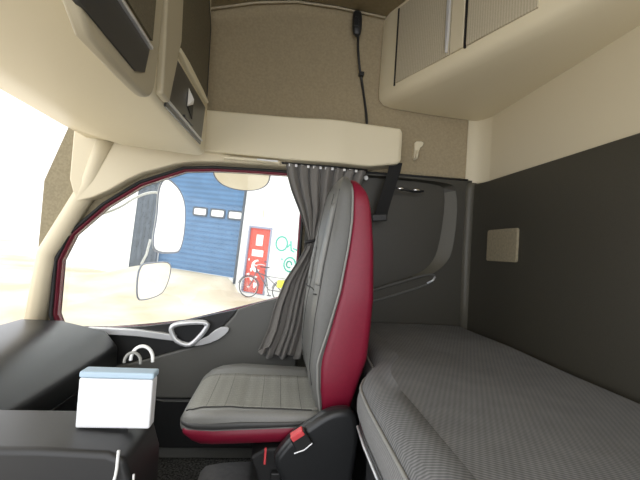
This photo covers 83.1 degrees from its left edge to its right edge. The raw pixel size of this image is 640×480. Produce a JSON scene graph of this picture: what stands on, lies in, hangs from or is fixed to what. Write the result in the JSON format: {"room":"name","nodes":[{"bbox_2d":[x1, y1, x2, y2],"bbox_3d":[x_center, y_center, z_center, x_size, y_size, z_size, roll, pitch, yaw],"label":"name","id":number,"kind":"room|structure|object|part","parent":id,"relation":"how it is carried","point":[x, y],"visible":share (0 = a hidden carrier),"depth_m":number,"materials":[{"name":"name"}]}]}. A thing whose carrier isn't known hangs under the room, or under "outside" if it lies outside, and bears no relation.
{"room":"vehicle interior","nodes":[
{"label":"vehicle interior","id":0,"kind":"room"},
{"bbox_2d":[38,127,304,319],"bbox_3d":[-0.245,-0.071,1.871,2.210,2.320,0.030,4,-2,-6],"label":"wall","id":1,"kind":"structure","parent":0,"point":[57,190],"depth_m":1.75,"materials":[{"name":"fabric"}]},
{"bbox_2d":[24,139,113,319],"bbox_3d":[-1.180,-0.034,1.723,0.388,1.020,0.102,4,-2,2],"label":"trim","id":2,"kind":"structure","parent":1,"relation":"attached to","point":[72,213],"depth_m":1.69,"materials":[{"name":"beige plastic"}]},
{"bbox_2d":[103,179,185,263],"bbox_3d":[-0.976,-0.106,2.042,0.193,0.507,0.500,3,-2,33],"label":"mirror","id":3,"kind":"object","parent":1,"relation":"attached to","point":[170,217],"visible":0.89,"depth_m":2.09,"materials":[{"name":"grey mirror"}]},
{"bbox_3d":[-1.070,-0.202,2.033,0.026,0.193,0.372,2,-2,39],"label":"mirror arm","id":4,"kind":"part","parent":3,"relation":"part of","materials":[{"name":"white plastic"}]},
{"bbox_3d":[-1.023,0.070,2.119,0.053,0.154,0.014,4,-2,-6],"label":"arm","id":5,"kind":"part","parent":3,"relation":"part of","materials":[{"name":"white plastic"}]},
{"bbox_3d":[-0.876,-0.135,2.117,0.022,0.409,0.265,3,-2,13],"label":"glass","id":6,"kind":"part","parent":3,"relation":"part of","materials":[{"name":"white mirror"}]},
{"bbox_2d":[136,261,170,300],"bbox_3d":[-0.959,0.232,2.071,0.062,0.224,0.270,3,-2,16],"label":"mirror","id":7,"kind":"object","parent":1,"relation":"attached to","point":[152,278],"visible":1,"depth_m":2.06,"materials":[{"name":"grey mirror"}]},
{"bbox_2d":[48,166,302,327],"bbox_3d":[-0.680,0.045,1.816,1.178,0.875,0.068,4,-2,-6],"label":"window","id":8,"kind":"structure","parent":1,"relation":"in","point":[58,274],"depth_m":1.78,"materials":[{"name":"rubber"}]},
{"bbox_2d":[89,298,296,457],"bbox_3d":[-0.714,0.637,1.737,1.210,0.832,0.098,4,-2,-6],"label":"door","id":9,"kind":"structure","parent":1,"relation":"in","point":[185,351],"depth_m":1.73,"materials":[{"name":"grey plastic"}]},
{"bbox_3d":[-0.882,0.443,1.702,0.400,0.049,0.022,4,-2,-6],"label":"handle","id":10,"kind":"part","parent":9,"relation":"part of","materials":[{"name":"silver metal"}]},
{"bbox_3d":[-0.857,0.486,1.731,0.876,0.347,0.026,4,-2,-6],"label":"switch panel","id":11,"kind":"part","parent":9,"relation":"part of","materials":[{"name":"black plastic"}]},
{"bbox_3d":[-0.717,0.638,1.770,1.210,0.832,0.033,4,-2,-6],"label":"panel","id":12,"kind":"part","parent":9,"relation":"part of","materials":[{"name":"grey plastic"}]},
{"bbox_3d":[-0.725,0.863,1.739,1.180,0.264,0.023,4,-2,-6],"label":"trim","id":13,"kind":"part","parent":9,"relation":"part of","materials":[{"name":"black plastic"}]},
{"bbox_3d":[-0.699,0.490,1.742,1.180,0.532,0.038,4,-2,-6],"label":"trim","id":14,"kind":"part","parent":9,"relation":"part of","materials":[{"name":"grey plastic"}]},
{"bbox_3d":[-0.551,0.462,1.733,0.219,0.100,0.015,4,-2,-6],"label":"handle plate","id":15,"kind":"part","parent":9,"relation":"part of","materials":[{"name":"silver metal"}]},
{"bbox_2d":[70,131,354,200],"bbox_3d":[-0.444,-0.360,1.806,1.460,0.455,0.072,4,-2,-6],"label":"trim","id":16,"kind":"structure","parent":1,"relation":"attached to","point":[123,165],"depth_m":1.72,"materials":[{"name":"beige plastic"}]},
{"bbox_2d":[213,173,270,190],"bbox_3d":[-0.448,-0.468,2.085,0.271,0.342,0.296,3,-2,35],"label":"mirror","id":17,"kind":"object","parent":1,"relation":"attached to","point":[242,182],"visible":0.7,"depth_m":2.11,"materials":[{"name":"grey mirror"}]},
{"bbox_2d":[211,0,385,18],"bbox_3d":[-0.104,-1.155,1.826,0.892,0.108,0.012,4,-2,-6],"label":"trim","id":18,"kind":"structure","parent":1,"relation":"attached to","point":[286,1],"depth_m":1.82,"materials":[{"name":"plastic"}]},
{"bbox_2d":[204,110,401,170],"bbox_3d":[-0.079,-0.481,1.789,0.965,0.230,0.119,4,-2,-6],"label":"header panel","id":19,"kind":"object","parent":1,"relation":"attached to","point":[270,139],"visible":0.84,"depth_m":1.75,"materials":[{"name":"beige plastic"}]},
{"bbox_3d":[-0.332,-0.389,1.764,0.270,0.012,0.038,4,-2,-6],"label":"rail","id":20,"kind":"part","parent":19,"relation":"part of","materials":[{"name":"beige plastic"}]},
{"bbox_2d":[258,162,367,359],"bbox_3d":[-0.029,0.105,1.775,0.479,0.956,0.074,4,-2,-6],"label":"window curtain","id":21,"kind":"object","parent":19,"relation":"hanging from","point":[310,184],"visible":0.73,"depth_m":1.76,"materials":[{"name":"fabric"}]},
{"bbox_3d":[0.026,-0.365,1.797,0.430,0.014,0.012,4,-2,-6],"label":"curtain rail","id":22,"kind":"part","parent":21,"relation":"part of","materials":[{"name":"grey metal"}]},
{"bbox_2d":[372,163,401,220],"bbox_3d":[0.336,-0.241,1.818,0.136,0.304,0.020,4,-2,-6],"label":"belt","id":23,"kind":"object","parent":19,"relation":"hanging from","point":[381,212],"visible":0.97,"depth_m":1.81,"materials":[{"name":"black fabric"}]},
{"bbox_2d":[207,3,467,178],"bbox_3d":[0.124,-0.782,1.881,1.426,0.844,0.064,4,-2,-6],"label":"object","id":24,"kind":"structure","parent":1,"relation":"attached to","point":[297,60],"depth_m":1.88,"materials":[{"name":"fabric"}]},
{"bbox_2d":[296,173,471,366],"bbox_3d":[0.347,0.391,1.883,0.910,1.478,0.040,4,-2,-6],"label":"side wall panel","id":25,"kind":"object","parent":1,"relation":"attached to","point":[405,244],"depth_m":1.91,"materials":[{"name":"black plastic"}]},
{"bbox_2d":[373,273,435,301],"bbox_3d":[0.391,0.253,1.879,0.426,0.182,0.040,4,-2,-6],"label":"tray","id":26,"kind":"object","parent":1,"relation":"attached to","point":[427,274],"visible":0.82,"depth_m":1.87,"materials":[{"name":"grey plastic"}]},
{"bbox_2d":[365,171,467,180],"bbox_3d":[0.368,-0.345,1.883,0.850,0.018,0.012,4,-2,-6],"label":"trim","id":27,"kind":"structure","parent":1,"relation":"attached to","point":[368,172],"depth_m":1.90,"materials":[{"name":"black plastic"}]},
{"bbox_2d":[413,141,422,159],"bbox_3d":[0.518,-0.470,1.892,0.049,0.099,0.051,4,-2,-6],"label":"coat hook","id":28,"kind":"object","parent":1,"relation":"attached to","point":[417,145],"visible":1,"depth_m":1.89,"materials":[{"name":"beige plastic"}]},
{"bbox_2d":[413,191,456,277],"bbox_3d":[0.611,-0.031,1.921,0.216,0.473,0.036,4,-2,-6],"label":"trim","id":29,"kind":"structure","parent":1,"relation":"attached to","point":[447,235],"depth_m":1.93,"materials":[{"name":"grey plastic"}]},
{"bbox_2d":[460,183,476,328],"bbox_3d":[0.779,0.128,1.930,0.064,0.862,0.070,4,-2,-6],"label":"trim","id":30,"kind":"structure","parent":1,"relation":"attached to","point":[469,194],"depth_m":1.90,"materials":[{"name":"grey plastic"}]},
{"bbox_2d":[157,458,251,479],"bbox_3d":[-0.196,1.089,0.633,2.200,0.060,2.550,4,-2,-6],"label":"floor","id":31,"kind":"structure","parent":0,"point":[168,468],"depth_m":1.69,"materials":[{"name":"carpet"}]},
{"bbox_2d":[0,319,116,410],"bbox_3d":[-1.099,0.674,1.192,0.432,0.640,0.880,4,-2,-6],"label":"dashboard","id":32,"kind":"object","parent":31,"relation":"on","point":[42,362],"visible":0.53,"depth_m":1.28,"materials":[{"name":"black plastic"}]},
{"bbox_2d":[0,410,158,479],"bbox_3d":[-0.600,0.690,0.702,0.498,0.645,0.162,4,-2,-6],"label":"console","id":33,"kind":"object","parent":31,"relation":"on","point":[34,444],"visible":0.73,"depth_m":0.67,"materials":[{"name":"black plastic"}]},
{"bbox_2d":[113,450,119,479],"bbox_3d":[-0.412,0.425,0.640,0.101,0.101,0.008,4,-2,-6],"label":"charging cable","id":34,"kind":"object","parent":33,"relation":"hanging from","point":[118,451],"visible":1,"depth_m":0.65,"materials":[{"name":"white plastic"}]},
{"bbox_2d":[76,344,158,428],"bbox_3d":[-0.413,0.297,0.743,0.144,0.166,0.034,4,-2,-6],"label":"bag","id":35,"kind":"object","parent":33,"relation":"on","point":[108,397],"visible":1,"depth_m":0.73,"materials":[{"name":"white"}]},
{"bbox_2d":[198,462,257,479],"bbox_3d":[-0.338,0.970,1.325,0.269,0.195,0.210,4,-2,-6],"label":"step","id":36,"kind":"structure","parent":31,"relation":"on","point":[230,470],"depth_m":1.37,"materials":[{"name":"grey plastic"}]},
{"bbox_2d":[180,177,372,479],"bbox_3d":[-0.145,0.419,1.374,0.657,1.326,0.587,4,-2,-6],"label":"passenger seat","id":37,"kind":"object","parent":31,"relation":"on","point":[300,423],"visible":1,"depth_m":1.19,"materials":[{"name":"leather"}]},
{"bbox_2d":[180,363,318,430],"bbox_3d":[-0.252,0.598,1.398,0.473,0.116,0.500,4,-2,-6],"label":"seat cushion","id":38,"kind":"object","parent":37,"relation":"on","point":[231,397],"depth_m":1.26,"materials":[{"name":"grey leather"}]},
{"bbox_3d":[0.024,0.202,1.437,0.150,0.866,0.488,4,-2,-6],"label":"backrest","id":39,"kind":"part","parent":37,"relation":"part of","materials":[{"name":"leather"}]},
{"bbox_2d":[351,372,382,479],"bbox_3d":[0.478,0.819,0.820,0.771,0.578,2.060,4,-2,-6],"label":"bunk","id":40,"kind":"object","parent":31,"relation":"on","point":[365,467],"visible":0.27,"depth_m":1.46,"materials":[{"name":"black plastic"}]},
{"bbox_3d":[0.140,0.669,0.781,0.015,0.230,0.310,4,-2,-6],"label":"drawer","id":41,"kind":"part","parent":40,"relation":"part of","materials":[{"name":"black plastic"}]},
{"bbox_2d":[357,322,639,479],"bbox_3d":[0.499,0.462,0.845,0.764,0.132,2.030,4,-2,-6],"label":"mattress","id":42,"kind":"object","parent":40,"relation":"on","point":[435,402],"visible":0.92,"depth_m":0.83,"materials":[{"name":"fabric"}]},
{"bbox_3d":[0.172,0.463,0.810,0.115,0.085,2.036,4,-2,-2],"label":"mattress","id":43,"kind":"part","parent":42,"relation":"part of","materials":[{"name":"fabric"}]},
{"bbox_2d":[211,0,405,16],"bbox_3d":[-0.070,-1.125,0.671,2.250,0.335,2.500,4,-2,-6],"label":"ceiling","id":44,"kind":"structure","parent":0,"point":[379,7],"depth_m":1.81,"materials":[{"name":"fabric"}]},
{"bbox_2d":[0,0,210,154],"bbox_3d":[-0.724,-0.745,0.907,0.695,0.792,1.630,4,-2,-6],"label":"shelf","id":45,"kind":"object","parent":44,"relation":"attached to","point":[135,73],"visible":1,"depth_m":0.96,"materials":[{"name":"beige plastic"}]},
{"bbox_2d":[72,0,152,71],"bbox_3d":[-0.380,-0.407,0.674,0.016,0.091,0.326,4,-2,-6],"label":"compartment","id":46,"kind":"object","parent":45,"relation":"on","point":[113,21],"depth_m":0.68,"materials":[{"name":"black plastic"}]},
{"bbox_3d":[-0.387,-0.715,0.705,0.046,0.765,0.454,4,-2,-6],"label":"locker door","id":47,"kind":"part","parent":45,"relation":"part of","materials":[{"name":"beige plastic"}]},
{"bbox_2d":[164,61,204,143],"bbox_3d":[-0.459,-0.474,1.285,0.026,0.190,0.494,4,-2,-6],"label":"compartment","id":48,"kind":"object","parent":45,"relation":"on","point":[185,108],"depth_m":1.24,"materials":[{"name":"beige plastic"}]},
{"bbox_3d":[-0.459,-0.856,1.352,0.026,0.495,0.450,4,-2,-6],"label":"locker door","id":49,"kind":"part","parent":45,"relation":"part of","materials":[{"name":"fabric"}]},
{"bbox_2d":[352,10,367,123],"bbox_3d":[0.207,-0.878,1.862,0.122,0.596,0.045,4,-2,-20],"label":"handheld microphone","id":50,"kind":"object","parent":44,"relation":"hanging from","point":[357,15],"visible":0.94,"depth_m":1.85,"materials":[{"name":"black plastic"}]},
{"bbox_2d":[395,186,423,192],"bbox_3d":[0.454,-0.262,1.873,0.184,0.029,0.037,4,-2,-6],"label":"strip","id":51,"kind":"object","parent":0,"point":[396,187],"visible":0.97,"depth_m":1.86,"materials":[{"name":"black plastic"}]},
{"bbox_2d":[490,25,639,179],"bbox_3d":[0.985,0.008,0.763,0.040,2.260,2.500,4,-2,-6],"label":"wall","id":52,"kind":"structure","parent":0,"point":[595,102],"depth_m":1.33,"materials":[{"name":"beige plastic"}]},
{"bbox_2d":[465,116,492,183],"bbox_3d":[0.846,-0.485,1.896,0.098,0.368,0.160,4,-2,-6],"label":"trim","id":53,"kind":"structure","parent":52,"relation":"attached to","point":[479,140],"depth_m":1.92,"materials":[{"name":"beige plastic"}]},
{"bbox_2d":[486,228,518,262],"bbox_3d":[0.834,0.025,1.654,0.013,0.150,0.225,4,-2,-6],"label":"pocket","id":54,"kind":"object","parent":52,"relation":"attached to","point":[502,244],"visible":1,"depth_m":1.63,"materials":[{"name":"fabric"}]},
{"bbox_2d":[379,0,639,120],"bbox_3d":[0.732,-0.925,0.821,0.589,0.492,2.230,4,-2,-6],"label":"upper cabinet","id":55,"kind":"object","parent":52,"relation":"attached to","point":[471,60],"visible":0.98,"depth_m":1.45,"materials":[{"name":"beige plastic"}]},
{"bbox_3d":[0.461,-0.946,1.622,0.010,0.375,0.320,5,-2,-30],"label":"cabinet door","id":56,"kind":"part","parent":55,"relation":"part of","materials":[{"name":"fabric"}]},
{"bbox_3d":[0.560,-0.950,1.453,0.011,0.385,0.063,5,-2,-30],"label":"post","id":57,"kind":"part","parent":55,"relation":"part of","materials":[{"name":"beige plastic"}]},
{"bbox_3d":[0.653,-0.943,1.296,0.010,0.375,0.273,5,-2,-30],"label":"cabinet door","id":58,"kind":"part","parent":55,"relation":"part of","materials":[{"name":"fabric"}]},
{"bbox_2d":[467,133,639,403],"bbox_3d":[0.947,0.133,0.736,0.048,0.905,2.460,4,-2,-7],"label":"rear wall panel","id":59,"kind":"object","parent":52,"relation":"attached to","point":[569,302],"depth_m":1.26,"materials":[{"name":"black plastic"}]},
{"label":"outside","id":60,"kind":"structure","parent":0,"visible":0},
{"bbox_2d":[0,235,266,325],"bbox_3d":[-3.535,1.964,6.083,47.975,3.845,22.001,3,-2,16],"label":"ground","id":61,"kind":"structure","parent":60,"point":[91,297],"depth_m":9.08,"materials":[{"name":"concrete"}]},
{"bbox_2d":[30,117,299,298],"bbox_3d":[1.645,-1.015,10.125,25.354,8.171,0.410,3,-2,16],"label":"warehouse building","id":62,"kind":"structure","parent":61,"relation":"on","point":[118,239],"depth_m":11.99,"materials":[{"name":"white paint"}]},
{"bbox_2d":[158,173,243,277],"bbox_3d":[-3.785,-0.760,11.603,3.087,3.734,0.090,3,-2,16],"label":"garage door","id":63,"kind":"structure","parent":62,"relation":"attached to","point":[213,209],"depth_m":11.51,"materials":[{"name":"blue paint"}]},
{"bbox_3d":[-3.850,-0.914,11.602,0.540,0.300,0.040,7,-1,16],"label":"pane frame","id":64,"kind":"part","parent":63,"relation":"part of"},
{"bbox_3d":[-3.850,-0.914,11.602,0.450,0.210,0.020,7,-1,16],"label":"pane","id":65,"kind":"part","parent":63,"relation":"part of","materials":[{"name":"white glass"}]},
{"bbox_3d":[-3.239,-0.840,11.428,0.450,0.210,0.020,7,-1,16],"label":"pane","id":66,"kind":"part","parent":63,"relation":"part of","materials":[{"name":"white glass"}]},
{"bbox_3d":[-3.239,-0.840,11.428,0.540,0.300,0.040,7,-1,16],"label":"pane frame","id":67,"kind":"part","parent":63,"relation":"part of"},
{"bbox_3d":[-2.638,-0.768,11.256,0.540,0.300,0.040,7,-1,16],"label":"pane frame","id":68,"kind":"part","parent":63,"relation":"part of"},
{"bbox_3d":[-2.638,-0.768,11.256,0.450,0.210,0.020,7,-1,16],"label":"pane","id":69,"kind":"part","parent":63,"relation":"part of","materials":[{"name":"white glass"}]},
{"bbox_2d":[241,225,272,295],"bbox_3d":[-1.895,0.606,10.934,0.889,2.072,0.150,3,-2,16],"label":"entrance door","id":70,"kind":"structure","parent":62,"relation":"attached to","point":[258,245],"depth_m":10.93,"materials":[{"name":"red metal"}]},
{"bbox_2d":[275,236,296,272],"bbox_3d":[-1.006,0.414,10.646,0.722,1.068,0.008,3,-2,16],"label":"graffiti","id":71,"kind":"object","parent":62,"relation":"attached to","point":[285,238],"visible":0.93,"depth_m":10.63,"materials":[{"name":"teal paint"}]},
{"bbox_2d":[238,264,284,297],"bbox_3d":[-1.591,1.242,10.393,1.694,1.050,0.547,3,-2,30],"label":"bicycle","id":72,"kind":"object","parent":61,"relation":"on","point":[279,283],"visible":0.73,"depth_m":10.46,"materials":[{"name":"grey metal"}]},
{"bbox_3d":[-1.476,1.133,10.412,0.936,0.627,0.040,7,-1,16],"label":"frame","id":73,"kind":"part","parent":72,"relation":"part of","materials":[{"name":"grey paint"}]}
]}

